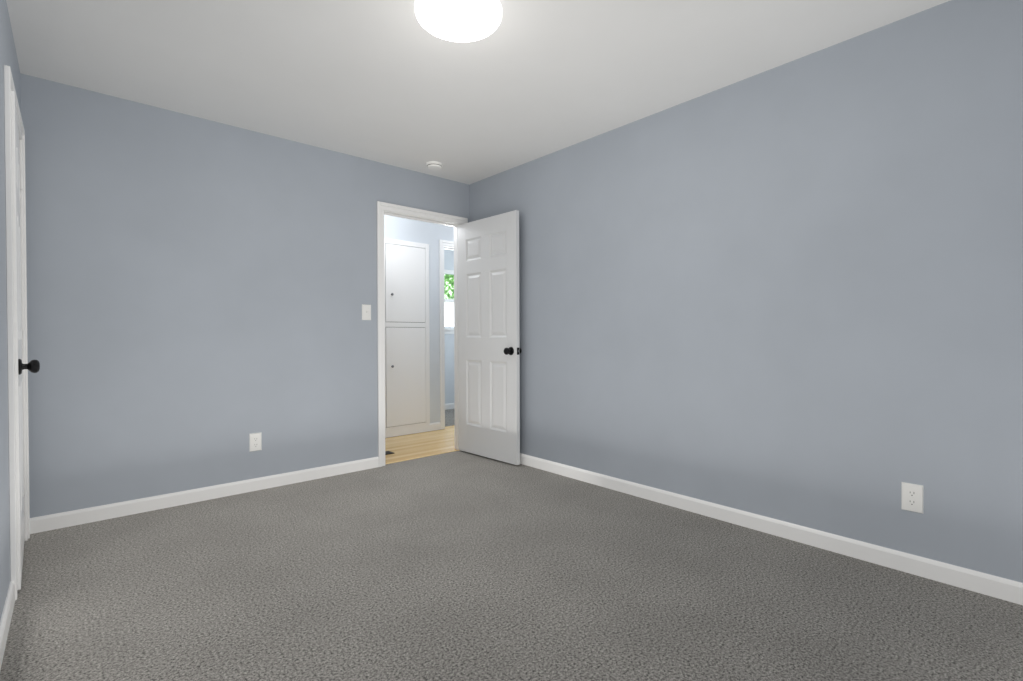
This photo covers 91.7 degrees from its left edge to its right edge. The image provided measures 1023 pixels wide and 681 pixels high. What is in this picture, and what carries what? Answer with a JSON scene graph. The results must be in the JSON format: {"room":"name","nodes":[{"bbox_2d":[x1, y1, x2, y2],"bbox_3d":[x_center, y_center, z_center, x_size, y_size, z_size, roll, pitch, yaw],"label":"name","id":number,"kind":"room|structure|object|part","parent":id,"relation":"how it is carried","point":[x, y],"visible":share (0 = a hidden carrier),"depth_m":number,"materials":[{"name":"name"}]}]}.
{"room":"empty bedroom","nodes":[
{"label":"empty bedroom","id":0,"kind":"room"},
{"bbox_2d":[0,0,20,619],"bbox_3d":[-1.522,-0.175,0.895,0.710,2.425,3.960,-1,1,-42],"label":"wall","id":1,"kind":"structure","parent":0,"point":[8,55],"depth_m":1.86,"materials":[{"name":"blue paint"}]},
{"bbox_2d":[0,581,14,669],"bbox_3d":[-0.950,0.996,0.811,0.013,0.082,3.065,-1,1,-42],"label":"baseboard","id":2,"kind":"structure","parent":1,"relation":"attached to","point":[5,621],"depth_m":1.74,"materials":[{"name":"white paint"}]},
{"bbox_2d":[4,65,39,599],"bbox_3d":[-2.230,-0.026,2.272,0.124,2.105,0.830,-1,1,-42],"label":"closet door","id":3,"kind":"structure","parent":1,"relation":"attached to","point":[9,86],"depth_m":2.01,"materials":[{"name":"white paint"}]},
{"bbox_3d":[-2.021,0.109,2.080,0.064,0.066,0.066,-1,1,-44],"label":"knob","id":4,"kind":"part","parent":3,"relation":"part of","materials":[{"name":"black metal"}]},
{"bbox_2d":[20,73,468,517],"bbox_3d":[-0.816,-0.209,4.241,5.008,2.425,0.110,-1,1,-42],"label":"wall","id":5,"kind":"structure","parent":0,"point":[200,291],"depth_m":3.10,"materials":[{"name":"blue paint"}]},
{"bbox_2d":[30,457,378,533],"bbox_3d":[-1.806,0.975,3.277,2.008,0.082,0.030,-1,1,-42],"label":"baseboard","id":6,"kind":"structure","parent":5,"relation":"attached to","point":[114,510],"depth_m":3.09,"materials":[{"name":"white paint"}]},
{"bbox_2d":[249,432,261,451],"bbox_3d":[-1.731,0.688,3.357,0.076,0.122,0.007,-1,1,-42],"label":"electrical outlet","id":7,"kind":"object","parent":5,"relation":"attached to","point":[255,441],"visible":1,"depth_m":3.35,"materials":[{"name":"white plastic"}]},
{"bbox_2d":[362,304,370,319],"bbox_3d":[-1.130,-0.220,3.878,0.076,0.122,0.016,-1,1,-42],"label":"switch plate","id":8,"kind":"object","parent":5,"relation":"attached to","point":[366,312],"visible":1,"depth_m":3.88,"materials":[{"name":"white plastic"}]},
{"bbox_2d":[377,201,467,466],"bbox_3d":[-0.773,-0.052,4.280,0.885,2.110,0.146,-1,1,-42],"label":"door frame","id":9,"kind":"structure","parent":5,"relation":"attached to","point":[382,207],"depth_m":3.98,"materials":[{"name":"white paint"}]},
{"bbox_3d":[-0.773,-0.029,4.280,0.791,2.063,0.110,-1,1,-42],"label":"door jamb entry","id":10,"kind":"part","parent":9,"relation":"part of","materials":[{"name":"white wood"}]},
{"bbox_2d":[458,210,520,464],"bbox_3d":[-0.205,-0.022,4.202,0.164,2.020,0.758,-1,1,-44],"label":"entry door","id":11,"kind":"structure","parent":9,"relation":"attached to","point":[489,350],"depth_m":4.16,"materials":[{"name":"white paint"}]},
{"bbox_3d":[0.022,0.084,3.968,0.164,0.066,0.104,-1,1,-44],"label":"knob","id":12,"kind":"part","parent":11,"relation":"part of","materials":[{"name":"black metal"}]},
{"bbox_2d":[384,215,453,423],"bbox_3d":[-1.185,-0.218,5.251,4.220,2.425,0.110,-1,1,-42],"label":"wall","id":13,"kind":"structure","parent":0,"point":[411,230],"depth_m":5.46,"materials":[{"name":"blue paint"}]},
{"bbox_2d":[385,424,428,437],"bbox_3d":[-1.111,0.952,5.240,0.555,0.085,0.016,-1,1,-42],"label":"baseboard","id":14,"kind":"structure","parent":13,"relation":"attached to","point":[401,431],"depth_m":5.23,"materials":[{"name":"white paint"}]},
{"bbox_2d":[384,238,429,429],"bbox_3d":[-1.102,-0.069,5.216,0.579,1.957,0.050,-1,1,-42],"label":"cabinet","id":15,"kind":"object","parent":13,"relation":"attached to","point":[407,338],"visible":0.9,"depth_m":5.22,"materials":[{"name":"white paint"}]},
{"bbox_2d":[429,422,440,430],"bbox_3d":[-1.714,0.961,4.707,2.465,0.082,0.013,-1,1,-42],"label":"baseboard","id":16,"kind":"structure","parent":13,"relation":"attached to","point":[434,426],"depth_m":5.47,"materials":[{"name":"white paint"}]},
{"bbox_2d":[439,240,453,428],"bbox_3d":[-0.497,-0.068,5.849,0.890,2.110,0.128,-1,1,-42],"label":"door frame","id":17,"kind":"structure","parent":13,"relation":"attached to","point":[442,243],"depth_m":5.53,"materials":[{"name":"white paint"}]},
{"bbox_2d":[444,249,453,403],"bbox_3d":[-1.345,-0.232,6.712,2.520,2.425,0.110,-1,1,-42],"label":"wall","id":18,"kind":"structure","parent":0,"point":[449,338],"depth_m":7.04,"materials":[{"name":"blue paint"}]},
{"bbox_2d":[444,269,453,333],"bbox_3d":[-0.923,-0.546,7.024,1.000,0.905,0.120,-1,1,-42],"label":"room window","id":19,"kind":"structure","parent":18,"relation":"in","point":[449,299],"depth_m":7.11,"materials":[{"name":"white glass"}]},
{"bbox_2d":[445,403,453,409],"bbox_3d":[-1.300,0.940,6.677,2.300,0.082,0.013,-1,1,-42],"label":"baseboard","id":20,"kind":"structure","parent":18,"relation":"attached to","point":[450,405],"depth_m":7.04,"materials":[{"name":"white paint"}]},
{"bbox_2d":[6,0,949,184],"bbox_3d":[-0.242,-1.457,3.578,5.008,0.080,6.510,-1,1,-42],"label":"ceiling","id":21,"kind":"structure","parent":0,"point":[396,83],"depth_m":2.50,"materials":[{"name":"white paint"}]},
{"bbox_2d":[426,161,442,169],"bbox_3d":[-0.622,-1.403,3.998,0.136,0.034,0.136,-1,1,-42],"label":"smoke detector","id":22,"kind":"object","parent":21,"relation":"attached to","point":[432,165],"visible":0.98,"depth_m":3.96,"materials":[{"name":"white plastic"}]},
{"bbox_2d":[414,0,501,41],"bbox_3d":[-0.224,-1.381,2.111,0.370,0.044,0.370,-1,1,-42],"label":"ceiling light","id":23,"kind":"object","parent":21,"relation":"attached to","point":[462,20],"visible":1,"depth_m":2.10,"materials":[{"name":"white glass"}]},
{"bbox_2d":[0,450,1022,680],"bbox_3d":[-0.132,1.047,2.083,3.145,0.050,4.100,-1,1,-42],"label":"floor","id":24,"kind":"structure","parent":0,"point":[459,565],"depth_m":1.98,"materials":[{"name":"grey carpet"}]},
{"bbox_2d":[385,450,458,464],"bbox_3d":[-0.754,1.000,4.272,0.755,0.006,0.018,-1,1,-42],"label":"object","id":25,"kind":"structure","parent":24,"relation":"on","point":[421,457],"depth_m":4.25,"materials":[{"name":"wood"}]},
{"bbox_2d":[469,0,1022,582],"bbox_3d":[1.010,-0.204,3.067,0.110,2.425,4.070,-1,1,-42],"label":"wall","id":26,"kind":"structure","parent":0,"point":[789,292],"depth_m":2.45,"materials":[{"name":"blue paint"}]},
{"bbox_2d":[520,453,1022,604],"bbox_3d":[0.930,0.968,3.078,0.015,0.082,3.960,-1,1,-42],"label":"baseboard","id":27,"kind":"structure","parent":26,"relation":"attached to","point":[1005,589],"depth_m":2.44,"materials":[{"name":"white paint"}]},
{"bbox_2d":[901,482,923,513],"bbox_3d":[1.745,0.685,2.161,0.007,0.122,0.076,-1,1,-42],"label":"electrical outlet","id":28,"kind":"object","parent":26,"relation":"attached to","point":[912,497],"visible":1,"depth_m":2.16,"materials":[{"name":"white plastic"}]},
{"bbox_3d":[-2.292,-0.002,2.218,0.110,2.058,0.736,-1,1,-42],"label":"door frame","id":29,"kind":"structure","parent":0,"visible":0},
{"bbox_2d":[20,172,26,512],"bbox_3d":[-2.487,0.011,2.508,0.042,1.728,0.011,-1,1,-44],"label":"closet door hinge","id":30,"kind":"object","parent":29,"relation":"attached to","point":[23,341],"visible":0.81,"depth_m":2.51,"materials":[{"name":"white paint"}]},
{"label":"outside","id":31,"kind":"structure","parent":0,"visible":0},
{"bbox_2d":[385,425,455,462],"bbox_3d":[-0.859,1.023,4.900,4.220,0.048,1.080,-1,1,-42],"label":"floor","id":32,"kind":"structure","parent":31,"point":[408,446],"depth_m":4.77,"materials":[{"name":"brown wood"}]},
{"bbox_2d":[445,409,454,426],"bbox_3d":[-0.902,1.008,6.312,2.410,0.050,1.090,-1,1,-42],"label":"floor carpet","id":33,"kind":"object","parent":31,"point":[449,417],"depth_m":6.33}
]}

